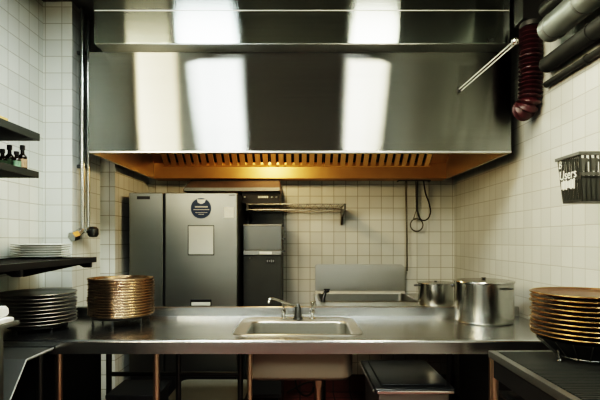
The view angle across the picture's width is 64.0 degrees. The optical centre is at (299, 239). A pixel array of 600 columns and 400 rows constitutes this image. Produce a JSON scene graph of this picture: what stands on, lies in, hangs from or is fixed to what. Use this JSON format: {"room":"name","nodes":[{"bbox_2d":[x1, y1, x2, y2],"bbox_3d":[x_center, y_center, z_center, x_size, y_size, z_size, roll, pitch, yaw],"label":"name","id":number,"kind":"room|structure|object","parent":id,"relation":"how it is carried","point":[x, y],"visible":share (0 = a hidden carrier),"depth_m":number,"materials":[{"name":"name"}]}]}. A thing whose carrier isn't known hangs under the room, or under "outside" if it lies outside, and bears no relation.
{"room":"commercial kitchen","nodes":[
{"label":"commercial kitchen","id":0,"kind":"room"},
{"bbox_2d":[0,0,42,291],"bbox_3d":[-1.740,-0.090,0.070,0.120,2.940,6.140,0,0,0],"label":"wall","id":1,"kind":"structure","parent":0,"point":[21,21],"depth_m":2.91,"materials":[{"name":"tile"}]},
{"bbox_2d":[0,162,38,177],"bbox_3d":[-1.492,-0.325,1.651,0.374,0.032,1.501,0,0,0],"label":"wall shelf","id":2,"kind":"object","parent":1,"relation":"attached to","point":[6,170],"visible":1,"depth_m":2.27,"materials":[{"name":"black metal"}]},
{"bbox_2d":[0,149,6,162],"bbox_3d":[-1.444,-0.391,2.330,0.043,0.100,0.043,0,0,0],"label":"bottle","id":3,"kind":"object","parent":2,"relation":"on","point":[3,158],"visible":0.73,"depth_m":2.32,"materials":[{"name":"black glass"}]},
{"bbox_2d":[5,145,13,164],"bbox_3d":[-1.425,-0.403,2.355,0.043,0.124,0.043,0,0,0],"label":"bottle","id":4,"kind":"object","parent":2,"relation":"on","point":[9,156],"visible":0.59,"depth_m":2.34,"materials":[{"name":"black glass"}]},
{"bbox_2d":[12,151,20,166],"bbox_3d":[-1.355,-0.382,2.295,0.041,0.082,0.041,0,0,0],"label":"bottle","id":5,"kind":"object","parent":2,"relation":"on","point":[16,161],"visible":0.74,"depth_m":2.28,"materials":[{"name":"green glass"}]},
{"bbox_2d":[18,145,27,168],"bbox_3d":[-1.359,-0.402,2.350,0.043,0.122,0.043,0,0,0],"label":"bottle","id":6,"kind":"object","parent":2,"relation":"on","point":[24,162],"visible":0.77,"depth_m":2.34,"materials":[{"name":"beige glass"}]},
{"bbox_2d":[0,118,39,140],"bbox_3d":[-1.490,-0.512,1.651,0.379,0.037,1.501,0,0,0],"label":"wall shelf","id":7,"kind":"object","parent":1,"relation":"attached to","point":[9,131],"visible":1,"depth_m":2.27,"materials":[{"name":"black metal"}]},
{"bbox_2d":[0,257,96,276],"bbox_3d":[-1.462,0.162,1.976,0.434,0.116,1.951,0,0,0],"label":"wall shelf","id":8,"kind":"object","parent":1,"relation":"attached to","point":[13,267],"visible":0.97,"depth_m":2.48,"materials":[{"name":"black metal"}]},
{"bbox_2d":[11,255,70,258],"bbox_3d":[-1.495,0.096,2.775,0.310,0.014,0.310,0,0,0],"label":"plate","id":9,"kind":"object","parent":8,"relation":"on","point":[19,256],"visible":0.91,"depth_m":2.67,"materials":[{"name":"ceramic"}]},
{"bbox_2d":[10,252,69,255],"bbox_3d":[-1.496,0.083,2.774,0.310,0.014,0.310,0,0,-44],"label":"plate","id":10,"kind":"object","parent":9,"relation":"on","point":[62,253],"visible":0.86,"depth_m":2.68,"materials":[{"name":"ceramic"}]},
{"bbox_2d":[10,250,69,253],"bbox_3d":[-1.497,0.070,2.775,0.310,0.014,0.310,0,0,-36],"label":"plate","id":11,"kind":"object","parent":10,"relation":"on","point":[61,251],"visible":0.87,"depth_m":2.67,"materials":[{"name":"ceramic"}]},
{"bbox_2d":[11,248,70,250],"bbox_3d":[-1.497,0.057,2.775,0.310,0.014,0.310,0,0,-13],"label":"plate","id":12,"kind":"object","parent":11,"relation":"on","point":[19,249],"visible":0.8,"depth_m":2.67,"materials":[{"name":"ceramic"}]},
{"bbox_2d":[10,246,70,248],"bbox_3d":[-1.495,0.043,2.773,0.310,0.014,0.310,0,0,-31],"label":"plate","id":13,"kind":"object","parent":12,"relation":"on","point":[20,247],"visible":0.9,"depth_m":2.68,"materials":[{"name":"ceramic"}]},
{"bbox_2d":[10,244,70,246],"bbox_3d":[-1.495,0.030,2.776,0.310,0.014,0.310,0,0,-43],"label":"plate","id":14,"kind":"object","parent":13,"relation":"on","point":[21,245],"visible":0.91,"depth_m":2.67,"materials":[{"name":"ceramic"}]},
{"bbox_2d":[43,2,99,305],"bbox_3d":[-1.645,-0.090,3.360,0.310,2.940,0.440,0,0,0],"label":"wall pier","id":15,"kind":"object","parent":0,"point":[61,20],"visible":0.53,"depth_m":3.14,"materials":[{"name":"tile"}]},
{"bbox_2d":[68,6,98,240],"bbox_3d":[-1.450,-0.771,3.213,0.085,1.558,0.210,0,0,29],"label":"pipe","id":16,"kind":"object","parent":15,"relation":"attached to","point":[92,231],"visible":0.98,"depth_m":3.20,"materials":[{"name":"silver metal"}]},
{"bbox_2d":[100,50,147,399],"bbox_3d":[-1.590,-0.090,4.030,0.420,2.940,0.900,0,0,0],"label":"wall","id":17,"kind":"structure","parent":0,"point":[116,181],"depth_m":3.61,"materials":[{"name":"tile"}]},
{"bbox_2d":[42,0,513,23],"bbox_3d":[-0.140,-1.610,0.680,3.320,0.100,7.600,0,0,0],"label":"ceiling","id":18,"kind":"structure","parent":0,"point":[88,4],"depth_m":3.17,"materials":[{"name":"paint"}]},
{"bbox_2d":[89,0,511,180],"bbox_3d":[0.002,-1.046,3.578,2.597,1.023,1.514,0,0,0],"label":"extractor hood","id":19,"kind":"object","parent":18,"relation":"hanging from","point":[169,76],"visible":0.99,"depth_m":2.95,"materials":[{"name":"metal"}]},
{"bbox_2d":[161,154,215,166],"bbox_3d":[-0.966,-0.873,3.915,0.464,0.472,0.620,0,0,0],"label":"grease filter","id":20,"kind":"object","parent":19,"relation":"attached to","point":[166,158],"visible":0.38,"depth_m":4.15,"materials":[{"name":"silver"}]},
{"bbox_2d":[215,154,269,166],"bbox_3d":[-0.498,-0.873,3.915,0.464,0.472,0.620,0,0,0],"label":"grease filter","id":21,"kind":"object","parent":19,"relation":"attached to","point":[220,158],"visible":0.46,"depth_m":4.15,"materials":[{"name":"silver"}]},
{"bbox_2d":[269,154,323,166],"bbox_3d":[-0.030,-0.873,3.915,0.464,0.472,0.620,0,0,0],"label":"grease filter","id":22,"kind":"object","parent":19,"relation":"attached to","point":[281,158],"visible":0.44,"depth_m":4.15,"materials":[{"name":"silver"}]},
{"bbox_2d":[324,154,377,166],"bbox_3d":[0.438,-0.873,3.915,0.464,0.472,0.620,0,0,0],"label":"grease filter","id":23,"kind":"object","parent":19,"relation":"attached to","point":[335,158],"visible":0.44,"depth_m":4.15,"materials":[{"name":"silver"}]},
{"bbox_2d":[377,154,431,166],"bbox_3d":[0.906,-0.873,3.915,0.464,0.472,0.620,0,0,0],"label":"grease filter","id":24,"kind":"object","parent":19,"relation":"attached to","point":[388,158],"visible":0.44,"depth_m":4.15,"materials":[{"name":"silver"}]},
{"bbox_2d":[457,37,518,92],"bbox_3d":[1.061,-0.990,2.743,0.040,0.172,0.458,0,0,-23],"label":"rod","id":25,"kind":"object","parent":19,"relation":"attached to","point":[515,40],"visible":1,"depth_m":2.69,"materials":[{"name":"grey metal"}]},
{"bbox_2d":[148,154,453,373],"bbox_3d":[0.070,-0.090,4.420,2.900,2.940,0.120,0,0,0],"label":"wall","id":26,"kind":"structure","parent":0,"point":[372,230],"depth_m":4.36,"materials":[{"name":"tile"}]},
{"bbox_2d":[183,180,281,195],"bbox_3d":[-0.565,-0.448,4.149,0.800,0.092,0.391,0,0,0],"label":"ledge","id":27,"kind":"object","parent":26,"relation":"attached to","point":[194,186],"visible":0.94,"depth_m":3.96,"materials":[{"name":"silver metal"}]},
{"bbox_2d":[246,203,345,224],"bbox_3d":[-0.033,-0.220,4.175,0.838,0.169,0.361,0,0,0],"label":"wire shelf","id":28,"kind":"object","parent":26,"relation":"attached to","point":[249,207],"visible":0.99,"depth_m":4.00,"materials":[{"name":"metal"}]},
{"bbox_2d":[242,192,280,205],"bbox_3d":[-0.323,-0.351,4.141,0.314,0.090,0.319,0,0,0],"label":"control box","id":29,"kind":"object","parent":28,"relation":"on","point":[247,197],"visible":0.91,"depth_m":3.99,"materials":[{"name":"black plastic"}]},
{"bbox_2d":[282,374,453,391],"bbox_3d":[0.010,1.300,4.354,2.778,0.160,0.012,0,0,0],"label":"baseboard","id":30,"kind":"structure","parent":26,"relation":"attached to","point":[355,382],"depth_m":4.35,"materials":[{"name":"black"}]},
{"bbox_2d":[397,180,430,181],"bbox_3d":[1.025,-0.532,4.327,0.294,0.013,0.064,0,0,0],"label":"hook rail","id":31,"kind":"object","parent":26,"relation":"attached to","point":[398,180],"visible":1,"depth_m":4.29,"materials":[{"name":"metal"}]},
{"bbox_2d":[405,180,407,273],"bbox_3d":[0.953,-0.120,4.294,0.026,0.854,0.032,0,0,0],"label":"rod","id":32,"kind":"object","parent":31,"relation":"hanging from","point":[406,180],"visible":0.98,"depth_m":4.28,"materials":[{"name":"metal"}]},
{"bbox_2d":[410,180,423,231],"bbox_3d":[1.042,-0.308,4.289,0.123,0.471,0.016,0,0,0],"label":"strainer","id":33,"kind":"object","parent":31,"relation":"hanging from","point":[416,180],"visible":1,"depth_m":4.28,"materials":[{"name":"metal"}]},
{"bbox_2d":[416,181,430,220],"bbox_3d":[1.100,-0.347,4.274,0.136,0.358,0.012,0,0,0],"label":"loop","id":34,"kind":"object","parent":31,"relation":"hanging from","point":[423,181],"visible":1,"depth_m":4.27,"materials":[{"name":"grey"}]},
{"bbox_2d":[253,392,458,399],"bbox_3d":[-0.140,1.430,0.680,3.320,0.100,7.600,0,0,0],"label":"floor","id":35,"kind":"structure","parent":0,"point":[291,395],"depth_m":4.23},
{"bbox_2d":[0,320,19,399],"bbox_3d":[-1.304,0.823,1.265,0.742,1.112,0.670,0,0,0],"label":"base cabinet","id":36,"kind":"object","parent":35,"relation":"on","point":[14,322],"visible":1,"depth_m":1.57,"materials":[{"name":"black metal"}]},
{"bbox_2d":[0,306,13,324],"bbox_3d":[-1.109,0.238,1.405,0.343,0.056,0.370,0,0,0],"label":"folded cloth","id":37,"kind":"object","parent":36,"relation":"on","point":[4,311],"visible":1,"depth_m":1.55,"materials":[{"name":"white fabric"}]},
{"bbox_2d":[3,347,53,399],"bbox_3d":[-1.417,0.943,2.034,0.506,0.872,0.472,0,0,0],"label":"table","id":38,"kind":"object","parent":35,"relation":"on","point":[15,359],"visible":1,"depth_m":2.09,"materials":[{"name":"metal"}]},
{"bbox_2d":[11,354,100,399],"bbox_3d":[-1.440,0.980,2.683,0.430,0.799,0.555,0,0,0],"label":"base cabinet","id":39,"kind":"object","parent":35,"relation":"on","point":[81,372],"visible":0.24,"depth_m":2.54,"materials":[{"name":"black metal"}]},
{"bbox_2d":[105,380,171,399],"bbox_3d":[-0.930,1.117,2.795,0.290,0.523,0.300,0,0,0],"label":"storage box","id":40,"kind":"object","parent":35,"relation":"on","point":[127,389],"visible":0.79,"depth_m":2.75,"materials":[{"name":"plastic"}]},
{"bbox_2d":[129,193,246,396],"bbox_3d":[-0.900,0.506,4.011,0.836,1.745,0.637,0,0,0],"label":"fridge","id":41,"kind":"object","parent":35,"relation":"on","point":[191,244],"visible":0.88,"depth_m":3.70,"materials":[{"name":"metal"}]},
{"bbox_2d":[194,206,208,214],"bbox_3d":[-0.760,-0.228,3.698,0.120,0.066,0.001,0,0,0],"label":"print","id":42,"kind":"object","parent":41,"relation":"attached to","point":[198,210],"depth_m":3.70,"materials":[{"name":"grey"}]},
{"bbox_2d":[168,379,246,399],"bbox_3d":[-0.610,1.203,3.310,0.504,0.350,0.464,0,0,0],"label":"plastic tub","id":43,"kind":"object","parent":35,"relation":"on","point":[191,389],"visible":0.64,"depth_m":3.30,"materials":[{"name":"grey plastic"}]},
{"bbox_2d":[243,212,285,399],"bbox_3d":[-0.290,0.566,4.111,0.343,1.627,0.448,0,0,0],"label":"freezer","id":44,"kind":"object","parent":35,"relation":"on","point":[263,238],"visible":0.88,"depth_m":3.90,"materials":[{"name":"metal"}]},
{"bbox_2d":[3,306,549,399],"bbox_3d":[-0.140,0.900,2.670,3.050,0.957,0.780,0,0,0],"label":"countertop","id":45,"kind":"structure","parent":35,"relation":"on","point":[321,349],"depth_m":2.46,"materials":[{"name":"metal"}]},
{"bbox_2d":[7,322,68,332],"bbox_3d":[-1.428,0.466,2.620,0.300,0.026,0.300,0,0,0],"label":"plate stand","id":46,"kind":"object","parent":45,"relation":"on","point":[51,327],"visible":0.5,"depth_m":2.49,"materials":[{"name":"black metal"}]},
{"bbox_2d":[13,316,77,326],"bbox_3d":[-1.428,0.443,2.620,0.389,0.017,0.389,0,0,0],"label":"plate","id":47,"kind":"object","parent":46,"relation":"on","point":[75,317],"visible":0.45,"depth_m":2.56,"materials":[{"name":"grey ceramic"}]},
{"bbox_2d":[14,313,76,322],"bbox_3d":[-1.430,0.424,2.621,0.389,0.017,0.389,0,0,34],"label":"plate","id":48,"kind":"object","parent":47,"relation":"on","point":[74,314],"visible":0.41,"depth_m":2.56,"materials":[{"name":"grey"}]},
{"bbox_2d":[6,309,77,319],"bbox_3d":[-1.427,0.405,2.619,0.389,0.017,0.389,0,0,24],"label":"plate","id":49,"kind":"object","parent":48,"relation":"on","point":[75,310],"visible":0.48,"depth_m":2.55,"materials":[{"name":"grey"}]},
{"bbox_2d":[8,306,76,315],"bbox_3d":[-1.431,0.386,2.622,0.389,0.017,0.389,0,0,-10],"label":"plate","id":50,"kind":"object","parent":49,"relation":"on","point":[73,307],"visible":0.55,"depth_m":2.56,"materials":[{"name":"grey"}]},
{"bbox_2d":[8,303,76,311],"bbox_3d":[-1.430,0.367,2.618,0.389,0.017,0.389,0,0,-16],"label":"plate","id":51,"kind":"object","parent":50,"relation":"on","point":[72,304],"visible":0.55,"depth_m":2.54,"materials":[{"name":"grey"}]},
{"bbox_2d":[0,299,77,308],"bbox_3d":[-1.426,0.347,2.618,0.389,0.017,0.389,0,0,-20],"label":"plate","id":52,"kind":"object","parent":51,"relation":"on","point":[74,300],"visible":0.47,"depth_m":2.56,"materials":[{"name":"grey"}]},
{"bbox_2d":[0,296,77,304],"bbox_3d":[-1.427,0.328,2.619,0.389,0.017,0.389,0,0,-8],"label":"plate","id":53,"kind":"object","parent":52,"relation":"on","point":[71,297],"visible":0.49,"depth_m":2.55,"materials":[{"name":"grey ceramic"}]},
{"bbox_2d":[0,292,76,300],"bbox_3d":[-1.431,0.309,2.617,0.389,0.017,0.389,0,0,19],"label":"plate","id":54,"kind":"object","parent":53,"relation":"on","point":[74,293],"visible":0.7,"depth_m":2.55,"materials":[{"name":"grey ceramic"}]},
{"bbox_2d":[0,288,77,296],"bbox_3d":[-1.427,0.290,2.620,0.389,0.017,0.389,0,0,-18],"label":"plate","id":55,"kind":"object","parent":54,"relation":"on","point":[39,292],"visible":1,"depth_m":2.65,"materials":[{"name":"grey ceramic"}]},
{"bbox_2d":[90,314,150,327],"bbox_3d":[-1.032,0.454,2.775,0.330,0.050,0.330,0,0,0],"label":"plate stand","id":56,"kind":"object","parent":45,"relation":"on","point":[147,316],"visible":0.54,"depth_m":2.64,"materials":[{"name":"black metal"}]},
{"bbox_2d":[87,310,154,318],"bbox_3d":[-1.032,0.421,2.775,0.366,0.014,0.366,0,0,0],"label":"plate","id":57,"kind":"object","parent":56,"relation":"on","point":[151,312],"visible":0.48,"depth_m":2.63,"materials":[{"name":"gold metal"}]},
{"bbox_2d":[87,308,154,315],"bbox_3d":[-1.032,0.406,2.775,0.366,0.014,0.366,0,0,-13],"label":"plate","id":58,"kind":"object","parent":57,"relation":"on","point":[150,310],"visible":0.43,"depth_m":2.64,"materials":[{"name":"gold metal"}]},
{"bbox_2d":[87,305,154,312],"bbox_3d":[-1.030,0.391,2.776,0.366,0.014,0.366,0,0,6],"label":"plate","id":59,"kind":"object","parent":58,"relation":"on","point":[153,306],"visible":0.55,"depth_m":2.63,"materials":[{"name":"gold metal"}]},
{"bbox_2d":[87,303,154,310],"bbox_3d":[-1.032,0.375,2.775,0.366,0.014,0.366,0,0,-31],"label":"plate","id":60,"kind":"object","parent":59,"relation":"on","point":[152,304],"visible":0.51,"depth_m":2.63,"materials":[{"name":"gold metal"}]},
{"bbox_2d":[87,299,154,307],"bbox_3d":[-1.031,0.360,2.774,0.366,0.014,0.366,0,0,23],"label":"plate","id":61,"kind":"object","parent":60,"relation":"on","point":[153,300],"visible":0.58,"depth_m":2.62,"materials":[{"name":"gold metal"}]},
{"bbox_2d":[86,297,153,304],"bbox_3d":[-1.034,0.345,2.775,0.366,0.014,0.366,0,0,10],"label":"plate","id":62,"kind":"object","parent":61,"relation":"on","point":[150,299],"visible":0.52,"depth_m":2.63,"materials":[{"name":"gold metal"}]},
{"bbox_2d":[87,295,153,301],"bbox_3d":[-1.034,0.330,2.775,0.366,0.014,0.366,0,0,-13],"label":"plate","id":63,"kind":"object","parent":62,"relation":"on","point":[152,296],"visible":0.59,"depth_m":2.63,"materials":[{"name":"gold metal"}]},
{"bbox_2d":[87,292,154,298],"bbox_3d":[-1.031,0.315,2.777,0.366,0.014,0.366,0,0,-17],"label":"plate","id":64,"kind":"object","parent":63,"relation":"on","point":[153,293],"visible":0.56,"depth_m":2.63,"materials":[{"name":"gold metal"}]},
{"bbox_2d":[87,289,154,296],"bbox_3d":[-1.030,0.299,2.774,0.366,0.014,0.366,0,0,31],"label":"plate","id":65,"kind":"object","parent":64,"relation":"on","point":[151,291],"visible":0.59,"depth_m":2.63,"materials":[{"name":"gold metal"}]},
{"bbox_2d":[87,287,154,293],"bbox_3d":[-1.031,0.284,2.776,0.366,0.014,0.366,0,0,23],"label":"plate","id":66,"kind":"object","parent":65,"relation":"on","point":[148,289],"visible":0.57,"depth_m":2.62,"materials":[{"name":"gold metal"}]},
{"bbox_2d":[87,284,154,290],"bbox_3d":[-1.030,0.269,2.778,0.366,0.014,0.366,0,0,17],"label":"plate","id":67,"kind":"object","parent":66,"relation":"on","point":[153,285],"visible":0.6,"depth_m":2.62,"materials":[{"name":"gold metal"}]},
{"bbox_2d":[87,282,154,287],"bbox_3d":[-1.031,0.254,2.772,0.366,0.014,0.366,0,0,29],"label":"plate","id":68,"kind":"object","parent":67,"relation":"on","point":[152,283],"visible":0.59,"depth_m":2.63,"materials":[{"name":"gold metal"}]},
{"bbox_2d":[87,279,154,284],"bbox_3d":[-1.031,0.238,2.778,0.366,0.014,0.366,0,0,-13],"label":"plate","id":69,"kind":"object","parent":68,"relation":"on","point":[152,280],"visible":0.59,"depth_m":2.64,"materials":[{"name":"gold metal"}]},
{"bbox_2d":[87,275,153,282],"bbox_3d":[-1.033,0.223,2.774,0.366,0.014,0.366,0,0,40],"label":"plate","id":70,"kind":"object","parent":69,"relation":"on","point":[116,278],"visible":1,"depth_m":2.80,"materials":[{"name":"gold metal"}]},
{"bbox_2d":[268,297,315,319],"bbox_3d":[-0.086,0.397,2.828,0.378,0.160,0.165,0,0,-42],"label":"faucet","id":71,"kind":"object","parent":45,"relation":"on","point":[297,314],"visible":1,"depth_m":2.89,"materials":[{"name":"metal"}]},
{"bbox_2d":[233,317,361,399],"bbox_3d":[-0.011,0.767,2.710,0.667,0.589,0.621,0,0,0],"label":"sink basin","id":72,"kind":"object","parent":45,"relation":"in","point":[317,368],"depth_m":2.45,"materials":[{"name":"metal"}]},
{"bbox_2d":[287,381,313,396],"bbox_3d":[0.000,0.862,2.925,0.174,0.169,0.060,0,0,7],"label":"hose","id":73,"kind":"object","parent":45,"relation":"attached to","point":[296,387],"visible":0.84,"depth_m":2.92,"materials":[{"name":"grey"}]},
{"bbox_2d":[450,277,515,325],"bbox_3d":[1.082,0.349,2.823,0.345,0.258,0.358,0,0,0],"label":"stock pot","id":74,"kind":"object","parent":45,"relation":"on","point":[483,301],"visible":1,"depth_m":2.69,"materials":[{"name":"metal"}]},
{"bbox_2d":[314,264,453,399],"bbox_3d":[0.751,0.798,3.814,1.257,1.162,1.032,0,0,0],"label":"sink","id":75,"kind":"object","parent":35,"relation":"on","point":[348,284],"visible":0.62,"depth_m":4.29,"materials":[{"name":"metal"}]},
{"bbox_2d":[321,289,329,301],"bbox_3d":[0.202,0.430,3.724,0.082,0.103,0.051,0,0,-41],"label":"tap","id":76,"kind":"object","parent":75,"relation":"on","point":[326,291],"visible":1,"depth_m":3.71,"materials":[{"name":"black metal"}]},
{"bbox_2d":[317,293,417,301],"bbox_3d":[0.540,0.601,4.005,0.790,0.258,0.570,0,0,0],"label":"basin","id":77,"kind":"object","parent":75,"relation":"in","point":[330,297],"depth_m":4.27,"materials":[{"name":"metal"}]},
{"bbox_2d":[414,280,453,305],"bbox_3d":[1.006,0.390,3.558,0.275,0.178,0.268,0,0,-31],"label":"stock pot","id":78,"kind":"object","parent":75,"relation":"on","point":[430,293],"visible":0.89,"depth_m":3.45,"materials":[{"name":"metal"}]},
{"bbox_2d":[359,360,454,399],"bbox_3d":[0.552,1.043,2.587,0.399,0.670,0.566,0,0,0],"label":"storage bin","id":79,"kind":"object","parent":35,"relation":"on","point":[384,379],"visible":1,"depth_m":2.44,"materials":[{"name":"metal"}]},
{"bbox_2d":[488,350,599,399],"bbox_3d":[1.102,0.929,1.520,0.566,0.899,1.141,0,0,0],"label":"table","id":80,"kind":"object","parent":35,"relation":"on","point":[530,374],"visible":0.91,"depth_m":1.80,"materials":[{"name":"metal"}]},
{"bbox_2d":[536,334,599,362],"bbox_3d":[1.152,0.435,1.930,0.373,0.086,0.374,0,0,0],"label":"plate rack","id":81,"kind":"object","parent":80,"relation":"on","point":[590,352],"visible":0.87,"depth_m":1.85,"materials":[{"name":"black metal"}]},
{"bbox_2d":[529,327,599,344],"bbox_3d":[1.156,0.379,1.930,0.421,0.018,0.421,0,0,0],"label":"plate","id":82,"kind":"object","parent":81,"relation":"on","point":[554,336],"visible":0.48,"depth_m":1.85,"materials":[{"name":"gold metal"}]},
{"bbox_2d":[529,322,599,339],"bbox_3d":[1.152,0.361,1.930,0.421,0.018,0.421,0,0,32],"label":"plate","id":83,"kind":"object","parent":82,"relation":"on","point":[547,330],"visible":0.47,"depth_m":1.86,"materials":[{"name":"gold metal"}]},
{"bbox_2d":[529,318,599,334],"bbox_3d":[1.153,0.343,1.927,0.421,0.018,0.421,0,0,6],"label":"plate","id":84,"kind":"object","parent":83,"relation":"on","point":[545,325],"visible":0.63,"depth_m":1.86,"materials":[{"name":"gold metal"}]},
{"bbox_2d":[529,314,599,329],"bbox_3d":[1.153,0.325,1.928,0.421,0.018,0.421,0,0,-44],"label":"plate","id":85,"kind":"object","parent":84,"relation":"on","point":[534,317],"visible":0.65,"depth_m":1.86,"materials":[{"name":"gold metal"}]},
{"bbox_2d":[531,310,599,324],"bbox_3d":[1.159,0.307,1.927,0.421,0.018,0.421,0,0,26],"label":"plate","id":86,"kind":"object","parent":85,"relation":"on","point":[558,318],"visible":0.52,"depth_m":1.86,"materials":[{"name":"gold metal"}]},
{"bbox_2d":[529,305,599,319],"bbox_3d":[1.156,0.289,1.933,0.421,0.018,0.421,0,0,-12],"label":"plate","id":87,"kind":"object","parent":86,"relation":"on","point":[541,310],"visible":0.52,"depth_m":1.87,"materials":[{"name":"gold metal"}]},
{"bbox_2d":[531,301,599,314],"bbox_3d":[1.159,0.271,1.928,0.421,0.018,0.421,0,0,37],"label":"plate","id":88,"kind":"object","parent":87,"relation":"on","point":[559,309],"visible":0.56,"depth_m":1.87,"materials":[{"name":"gold metal"}]},
{"bbox_2d":[529,297,599,309],"bbox_3d":[1.155,0.253,1.933,0.421,0.018,0.421,0,0,31],"label":"plate","id":89,"kind":"object","parent":88,"relation":"on","point":[550,303],"visible":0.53,"depth_m":1.87,"materials":[{"name":"gold metal"}]},
{"bbox_2d":[529,293,599,305],"bbox_3d":[1.153,0.235,1.927,0.421,0.018,0.421,0,0,10],"label":"plate","id":90,"kind":"object","parent":89,"relation":"on","point":[538,296],"visible":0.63,"depth_m":1.88,"materials":[{"name":"gold metal"}]},
{"bbox_2d":[529,287,599,300],"bbox_3d":[1.154,0.217,1.930,0.421,0.018,0.421,0,0,-23],"label":"plate","id":91,"kind":"object","parent":90,"relation":"on","point":[577,293],"visible":1,"depth_m":2.03,"materials":[{"name":"gold metal"}]},
{"bbox_2d":[454,2,599,395],"bbox_3d":[1.460,-0.090,0.680,0.120,2.940,7.360,0,0,0],"label":"wall","id":92,"kind":"structure","parent":0,"point":[512,221],"depth_m":2.85,"materials":[{"name":"tile"}]},
{"bbox_2d":[512,24,542,120],"bbox_3d":[1.327,-0.970,2.767,0.137,0.540,0.143,0,0,-9],"label":"flexible hose","id":93,"kind":"object","parent":92,"relation":"attached to","point":[530,45],"visible":0.92,"depth_m":2.73,"materials":[{"name":"red plastic"}]},
{"bbox_2d":[514,0,544,28],"bbox_3d":[1.320,-1.366,2.748,0.140,0.308,0.134,0,0,0],"label":"box","id":94,"kind":"object","parent":92,"relation":"attached to","point":[526,12],"visible":0.53,"depth_m":2.69,"materials":[{"name":"black metal"}]},
{"bbox_2d":[538,0,562,16],"bbox_3d":[1.343,-1.245,1.450,0.114,0.098,2.300,0,0,0],"label":"conduit","id":95,"kind":"object","parent":92,"relation":"attached to","point":[546,6],"visible":0.66,"depth_m":2.52,"materials":[{"name":"grey metal"}]},
{"bbox_2d":[537,0,599,41],"bbox_3d":[1.315,-1.095,1.400,0.170,0.140,2.200,0,0,0],"label":"air duct","id":96,"kind":"object","parent":92,"relation":"attached to","point":[554,25],"visible":1,"depth_m":2.29,"materials":[{"name":"metal"}]},
{"bbox_2d":[539,15,599,72],"bbox_3d":[1.349,-0.955,1.460,0.102,0.094,2.320,0,0,0],"label":"conduit","id":97,"kind":"object","parent":92,"relation":"attached to","point":[589,34],"visible":1,"depth_m":2.32,"materials":[{"name":"grey metal"}]},
{"bbox_2d":[543,46,599,87],"bbox_3d":[1.377,-0.868,1.490,0.046,0.044,2.380,0,0,0],"label":"conduit","id":98,"kind":"object","parent":92,"relation":"attached to","point":[587,58],"visible":1,"depth_m":2.39,"materials":[{"name":"grey metal"}]},
{"bbox_2d":[555,151,599,203],"bbox_3d":[1.248,-0.252,1.983,0.295,0.196,0.182,0,0,0],"label":"plastic crate","id":99,"kind":"object","parent":92,"relation":"attached to","point":[587,191],"visible":1,"depth_m":1.92,"materials":[{"name":"grey plastic"}]},
{"bbox_2d":[561,178,574,189],"bbox_3d":[1.115,-0.231,1.998,0.002,0.042,0.097,0,0,0],"label":"print","id":100,"kind":"object","parent":99,"relation":"attached to","point":[566,183],"depth_m":2.00,"materials":[{"name":"white paper"}]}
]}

